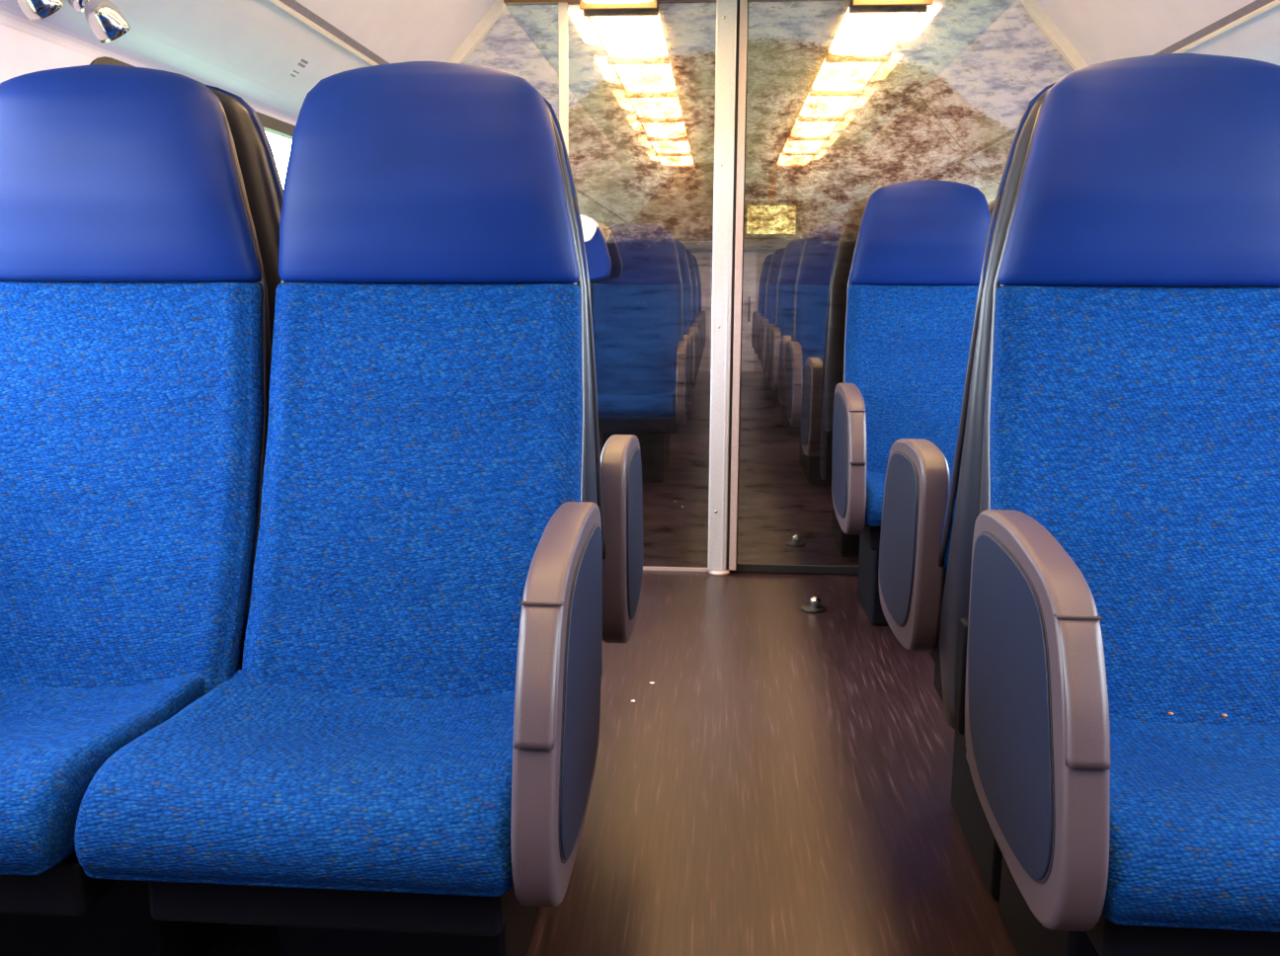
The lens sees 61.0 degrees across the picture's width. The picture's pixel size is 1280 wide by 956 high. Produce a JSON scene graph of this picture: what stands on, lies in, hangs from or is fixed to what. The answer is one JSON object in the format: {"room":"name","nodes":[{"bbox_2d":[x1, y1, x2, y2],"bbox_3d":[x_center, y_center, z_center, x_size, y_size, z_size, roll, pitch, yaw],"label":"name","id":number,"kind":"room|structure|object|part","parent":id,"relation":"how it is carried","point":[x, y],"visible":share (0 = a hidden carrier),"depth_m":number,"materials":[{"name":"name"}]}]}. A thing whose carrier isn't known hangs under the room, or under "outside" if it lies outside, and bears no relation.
{"room":"transit interior","nodes":[
{"label":"transit interior","id":0,"kind":"room"},
{"bbox_2d":[0,24,95,83],"bbox_3d":[-1.316,0.254,0.169,0.060,1.530,11.150,1,10,4],"label":"wall","id":1,"kind":"structure","parent":0,"point":[21,53],"depth_m":2.02,"materials":[{"name":"white plastic"}]},
{"bbox_2d":[89,56,295,140],"bbox_3d":[-1.092,-0.652,2.903,0.046,0.674,1.374,1,10,4],"label":"window","id":2,"kind":"structure","parent":1,"relation":"in","point":[271,124],"depth_m":3.09,"materials":[{"name":"clear glass"}]},
{"bbox_2d":[0,0,493,125],"bbox_3d":[-1.054,-0.751,-0.030,0.557,0.580,11.150,1,10,4],"label":"wall","id":3,"kind":"structure","parent":0,"point":[250,50],"depth_m":2.70,"materials":[{"name":"white plastic"}]},
{"bbox_2d":[15,0,63,21],"bbox_3d":[-1.030,-0.822,1.828,0.102,0.106,0.078,1,10,4],"label":"reading lamp","id":4,"kind":"object","parent":3,"relation":"attached to","point":[35,10],"visible":1,"depth_m":1.82,"materials":[{"name":"silver metal"}]},
{"bbox_2d":[68,0,130,43],"bbox_3d":[-1.007,-0.864,2.022,0.102,0.106,0.078,1,10,4],"label":"reading lamp","id":5,"kind":"object","parent":3,"relation":"attached to","point":[106,21],"visible":1,"depth_m":2.00,"materials":[{"name":"silver metal"}]},
{"bbox_2d":[290,59,308,77],"bbox_3d":[-0.888,-1.067,2.830,0.035,0.040,0.042,1,10,4],"label":"sticker","id":6,"kind":"object","parent":3,"relation":"attached to","point":[301,60],"visible":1,"depth_m":2.83,"materials":[{"name":"grey"}]},
{"bbox_2d":[268,0,389,65],"bbox_3d":[-1.093,-0.526,-0.833,0.019,0.020,9.390,1,10,4],"label":"trim","id":7,"kind":"structure","parent":3,"relation":"attached to","point":[293,4],"depth_m":2.88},
{"bbox_2d":[203,489,1017,955],"bbox_3d":[0.107,1.070,0.209,2.900,0.080,11.150,1,10,4],"label":"floor","id":8,"kind":"structure","parent":0,"point":[780,785],"depth_m":2.26,"materials":[{"name":"brown plastic"}]},
{"bbox_2d":[0,64,271,955],"bbox_3d":[-0.854,0.094,1.506,0.500,1.377,0.659,1,10,4],"label":"seat","id":9,"kind":"object","parent":8,"relation":"on","point":[135,350],"visible":0.88,"depth_m":1.65,"materials":[{"name":"blue fabric"}]},
{"bbox_2d":[0,673,204,876],"bbox_3d":[-0.863,0.367,1.443,0.432,0.132,0.439,1,10,4],"label":"seat cushion","id":10,"kind":"object","parent":9,"relation":"on","point":[57,731],"depth_m":1.36,"materials":[{"name":"blue fabric"}]},
{"bbox_3d":[-0.853,0.373,1.586,0.476,0.200,0.599,1,10,4],"label":"seat frame","id":11,"kind":"part","parent":9,"relation":"part of","materials":[{"name":"black metal"}]},
{"bbox_3d":[-0.841,0.015,1.660,0.496,0.619,0.260,1,10,4],"label":"backrest","id":12,"kind":"part","parent":9,"relation":"part of","materials":[{"name":"blue fabric"}]},
{"bbox_3d":[-0.837,-0.194,1.678,0.500,0.788,0.164,1,10,4],"label":"edge trim","id":13,"kind":"part","parent":9,"relation":"part of","materials":[{"name":"blue fabric"}]},
{"bbox_2d":[205,84,283,350],"bbox_3d":[-0.798,-0.031,2.205,0.500,1.377,0.659,1,10,4],"label":"seat","id":14,"kind":"object","parent":8,"relation":"on","point":[263,185],"visible":0.05,"depth_m":1.79,"materials":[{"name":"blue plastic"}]},
{"bbox_3d":[-0.813,-0.242,1.944,0.500,0.788,0.164,1,10,4],"label":"edge trim","id":15,"kind":"part","parent":14,"relation":"part of","materials":[{"name":"black plastic"}]},
{"bbox_2d":[74,61,602,955],"bbox_3d":[-0.343,0.103,1.469,0.561,1.377,0.659,1,10,4],"label":"seat","id":16,"kind":"object","parent":8,"relation":"on","point":[399,759],"visible":1,"depth_m":1.60,"materials":[{"name":"blue fabric"}]},
{"bbox_2d":[74,669,514,896],"bbox_3d":[-0.374,0.375,1.408,0.516,0.133,0.439,1,10,4],"label":"seat cushion","id":17,"kind":"object","parent":16,"relation":"on","point":[395,782],"depth_m":1.23,"materials":[{"name":"blue fabric"}]},
{"bbox_3d":[-0.350,0.381,1.550,0.476,0.200,0.599,1,10,4],"label":"seat frame","id":18,"kind":"part","parent":16,"relation":"part of","materials":[{"name":"black metal"}]},
{"bbox_3d":[-0.339,0.023,1.624,0.496,0.619,0.260,1,10,4],"label":"backrest","id":19,"kind":"part","parent":16,"relation":"part of","materials":[{"name":"blue fabric"}]},
{"bbox_3d":[-0.334,-0.185,1.643,0.500,0.788,0.164,1,10,4],"label":"edge trim","id":20,"kind":"part","parent":16,"relation":"part of","materials":[{"name":"blue fabric"}]},
{"bbox_3d":[-0.098,0.264,1.389,0.049,0.416,0.480,1,10,4],"label":"armrest","id":21,"kind":"part","parent":16,"relation":"part of","materials":[{"name":"grey plastic"}]},
{"bbox_3d":[-0.072,0.259,1.387,0.004,0.345,0.416,1,10,4],"label":"panel","id":22,"kind":"part","parent":16,"relation":"part of","materials":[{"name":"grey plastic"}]},
{"bbox_2d":[462,0,716,571],"bbox_3d":[-0.371,-0.648,3.905,1.262,1.995,0.032,1,10,4],"label":"glass wall","id":23,"kind":"structure","parent":8,"relation":"on","point":[630,93],"depth_m":3.81,"materials":[{"name":"glass"}]},
{"bbox_2d":[446,0,504,63],"bbox_3d":[-0.735,-1.411,3.795,0.545,0.577,0.060,1,10,4],"label":"trim","id":24,"kind":"structure","parent":23,"relation":"attached to","point":[496,9],"depth_m":3.73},
{"bbox_3d":[-0.639,-0.658,3.923,0.714,1.983,0.010,1,10,4],"label":"glass panel","id":25,"kind":"part","parent":23,"relation":"part of","materials":[{"name":"clear glass"}]},
{"bbox_2d":[580,214,611,281],"bbox_3d":[-0.183,-0.789,3.733,0.184,0.231,0.252,1,10,4],"label":"seat","id":26,"kind":"object","parent":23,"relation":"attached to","point":[599,260],"visible":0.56,"depth_m":3.62,"materials":[{"name":"blue leather"}]},
{"bbox_2d":[503,0,769,3],"bbox_3d":[0.400,-1.627,3.672,1.800,0.028,0.050,1,10,4],"label":"trim","id":27,"kind":"structure","parent":23,"relation":"attached to","point":[505,1],"depth_m":3.70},
{"bbox_3d":[0.004,-0.647,3.877,0.511,1.983,0.010,1,10,4],"label":"glass panel","id":28,"kind":"part","parent":23,"relation":"part of","materials":[{"name":"clear glass"}]},
{"bbox_3d":[-0.376,0.328,4.080,1.260,0.012,0.024,1,10,4],"label":"rail","id":29,"kind":"part","parent":23,"relation":"part of","materials":[{"name":"metal"}]},
{"bbox_2d":[543,97,643,643],"bbox_3d":[-0.292,-0.018,2.144,0.561,1.377,0.659,1,10,4],"label":"seat","id":30,"kind":"object","parent":8,"relation":"on","point":[612,478],"visible":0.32,"depth_m":2.00,"materials":[{"name":"grey plastic"}]},
{"bbox_3d":[-0.316,-0.229,1.883,0.500,0.788,0.164,1,10,4],"label":"edge trim","id":31,"kind":"part","parent":30,"relation":"part of","materials":[{"name":"grey rubber"}]},
{"bbox_3d":[-0.035,0.112,2.239,0.049,0.416,0.480,1,10,4],"label":"armrest","id":32,"kind":"part","parent":30,"relation":"part of","materials":[{"name":"grey plastic"}]},
{"bbox_3d":[-0.009,0.108,2.235,0.004,0.345,0.416,1,10,4],"label":"panel","id":33,"kind":"part","parent":30,"relation":"part of","materials":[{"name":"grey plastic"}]},
{"bbox_2d":[707,0,747,575],"bbox_3d":[0.306,-0.632,3.834,0.105,1.995,0.085,1,10,4],"label":"post","id":34,"kind":"object","parent":8,"relation":"on","point":[731,15],"visible":1,"depth_m":3.80,"materials":[{"name":"metal"}]},
{"bbox_2d":[800,596,826,613],"bbox_3d":[0.569,0.409,3.562,0.084,0.043,0.084,1,10,4],"label":"door stop","id":35,"kind":"object","parent":8,"relation":"on","point":[815,606],"visible":1,"depth_m":3.55,"materials":[{"name":"silver metal"}]},
{"bbox_3d":[0.575,0.405,3.561,0.038,0.034,0.038,1,10,4],"label":"knob","id":36,"kind":"part","parent":35,"relation":"part of","materials":[{"name":"silver metal"}]},
{"bbox_2d":[831,179,991,625],"bbox_3d":[0.881,-0.218,3.287,0.561,1.377,0.659,1,10,4],"label":"seat","id":37,"kind":"object","parent":8,"relation":"on","point":[915,277],"visible":0.56,"depth_m":3.44,"materials":[{"name":"blue fabric"}]},
{"bbox_3d":[0.597,-0.070,3.244,0.004,0.345,0.416,1,10,4],"label":"panel","id":38,"kind":"part","parent":37,"relation":"part of","materials":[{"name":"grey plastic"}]},
{"bbox_3d":[0.623,-0.065,3.242,0.049,0.416,0.480,1,10,4],"label":"armrest","id":39,"kind":"part","parent":37,"relation":"part of","materials":[{"name":"grey plastic"}]},
{"bbox_3d":[0.907,-0.505,3.459,0.500,0.788,0.164,1,10,4],"label":"edge trim","id":40,"kind":"part","parent":37,"relation":"part of","materials":[{"name":"blue fabric"}]},
{"bbox_3d":[0.891,0.061,3.367,0.476,0.200,0.599,1,10,4],"label":"seat frame","id":41,"kind":"part","parent":37,"relation":"part of","materials":[{"name":"black metal"}]},
{"bbox_2d":[864,470,950,526],"bbox_3d":[0.894,0.055,3.223,0.516,0.133,0.439,1,10,4],"label":"seat cushion","id":42,"kind":"object","parent":37,"relation":"on","point":[874,483],"depth_m":3.04,"materials":[{"name":"blue fabric"}]},
{"bbox_3d":[0.902,-0.297,3.441,0.496,0.619,0.260,1,10,4],"label":"backrest","id":43,"kind":"part","parent":37,"relation":"part of","materials":[{"name":"blue fabric"}]},
{"bbox_2d":[878,81,1056,899],"bbox_3d":[0.791,0.001,2.067,0.561,1.377,0.659,1,10,4],"label":"seat","id":44,"kind":"object","parent":8,"relation":"on","point":[926,535],"visible":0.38,"depth_m":1.94,"materials":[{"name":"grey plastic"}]},
{"bbox_3d":[0.519,0.117,2.198,0.004,0.345,0.416,1,10,4],"label":"panel","id":45,"kind":"part","parent":44,"relation":"part of","materials":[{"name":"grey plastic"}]},
{"bbox_3d":[0.545,0.121,2.198,0.049,0.416,0.480,1,10,4],"label":"armrest","id":46,"kind":"part","parent":44,"relation":"part of","materials":[{"name":"grey plastic"}]},
{"bbox_3d":[0.796,0.290,2.087,0.476,0.200,0.599,1,10,4],"label":"seat frame","id":47,"kind":"part","parent":44,"relation":"part of","materials":[{"name":"black metal"}]},
{"bbox_3d":[0.787,-0.020,1.894,0.496,0.619,0.260,1,10,4],"label":"backrest","id":48,"kind":"part","parent":44,"relation":"part of","materials":[{"name":"blue fabric"}]},
{"bbox_3d":[0.784,-0.210,1.804,0.500,0.788,0.164,1,10,4],"label":"edge trim","id":49,"kind":"part","parent":44,"relation":"part of","materials":[{"name":"grey rubber"}]},
{"bbox_2d":[963,53,1279,955],"bbox_3d":[0.741,0.121,1.392,0.561,1.377,0.659,1,10,4],"label":"seat","id":50,"kind":"object","parent":8,"relation":"on","point":[1125,569],"visible":1,"depth_m":1.53,"materials":[{"name":"blue fabric"}]},
{"bbox_3d":[0.456,0.268,1.349,0.004,0.345,0.416,1,10,4],"label":"panel","id":51,"kind":"part","parent":50,"relation":"part of","materials":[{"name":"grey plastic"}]},
{"bbox_3d":[0.766,-0.167,1.564,0.500,0.788,0.164,1,10,4],"label":"edge trim","id":52,"kind":"part","parent":50,"relation":"part of","materials":[{"name":"blue fabric"}]},
{"bbox_3d":[0.482,0.273,1.347,0.049,0.416,0.480,1,10,4],"label":"armrest","id":53,"kind":"part","parent":50,"relation":"part of","materials":[{"name":"grey plastic"}]},
{"bbox_3d":[0.750,0.400,1.472,0.476,0.200,0.599,1,10,4],"label":"seat frame","id":54,"kind":"part","parent":50,"relation":"part of","materials":[{"name":"black metal"}]},
{"bbox_3d":[0.761,0.042,1.546,0.496,0.619,0.260,1,10,4],"label":"backrest","id":55,"kind":"part","parent":50,"relation":"part of","materials":[{"name":"blue fabric"}]},
{"bbox_2d":[1101,717,1279,932],"bbox_3d":[0.753,0.394,1.328,0.516,0.133,0.439,1,10,4],"label":"seat cushion","id":56,"kind":"object","parent":50,"relation":"on","point":[1190,830],"depth_m":1.16,"materials":[{"name":"blue fabric"}]},
{"bbox_2d":[737,80,746,489],"bbox_3d":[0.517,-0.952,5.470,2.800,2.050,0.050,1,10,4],"label":"door handle","id":57,"kind":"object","parent":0,"point":[746,81],"depth_m":5.44,"materials":[{"name":"silver metal"}]},
{"bbox_2d":[746,2,748,79],"bbox_3d":[0.116,-0.987,-0.160,1.840,0.060,11.150,1,10,4],"label":"ceiling","id":58,"kind":"structure","parent":0,"point":[748,3],"depth_m":4.42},
{"bbox_2d":[579,0,656,9],"bbox_3d":[-0.136,-1.541,3.269,0.340,0.060,0.836,1,10,4],"label":"ceiling light","id":59,"kind":"object","parent":58,"relation":"attached to","point":[584,4],"visible":1,"depth_m":3.65,"materials":[{"name":"plastic"}]},
{"bbox_2d":[582,0,651,3],"bbox_3d":[-0.102,-1.536,3.268,0.250,0.022,0.770,1,10,4],"label":"diffuser","id":60,"kind":"object","parent":59,"relation":"attached to","point":[584,1],"depth_m":3.63,"materials":[{"name":"white plastic"}]},
{"bbox_2d":[852,0,932,5],"bbox_3d":[0.841,-1.524,3.199,0.340,0.060,0.836,1,10,4],"label":"ceiling light","id":61,"kind":"object","parent":58,"relation":"attached to","point":[854,2],"visible":1,"depth_m":3.59,"materials":[{"name":"plastic"}]},
{"bbox_2d":[1037,0,1279,65],"bbox_3d":[1.283,-0.711,-0.197,0.557,0.580,11.150,1,10,4],"label":"wall","id":62,"kind":"structure","parent":0,"point":[1100,31],"depth_m":3.06,"materials":[{"name":"white plastic"}]},
{"bbox_2d":[736,0,1074,574],"bbox_3d":[1.075,-0.624,3.801,1.428,1.993,0.032,1,10,4],"label":"door","id":63,"kind":"structure","parent":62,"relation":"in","point":[845,102],"depth_m":3.74,"materials":[{"name":"clear glass"}]},
{"bbox_2d":[1021,0,1088,71],"bbox_3d":[1.534,-1.372,3.634,0.545,0.577,0.060,1,10,4],"label":"trim","id":64,"kind":"structure","parent":62,"relation":"attached to","point":[1034,9],"depth_m":3.60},
{"bbox_2d":[1153,0,1279,55],"bbox_3d":[1.201,-0.487,-0.996,0.019,0.020,9.390,1,10,4],"label":"trim","id":65,"kind":"structure","parent":62,"relation":"attached to","point":[1256,4],"depth_m":2.79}
]}

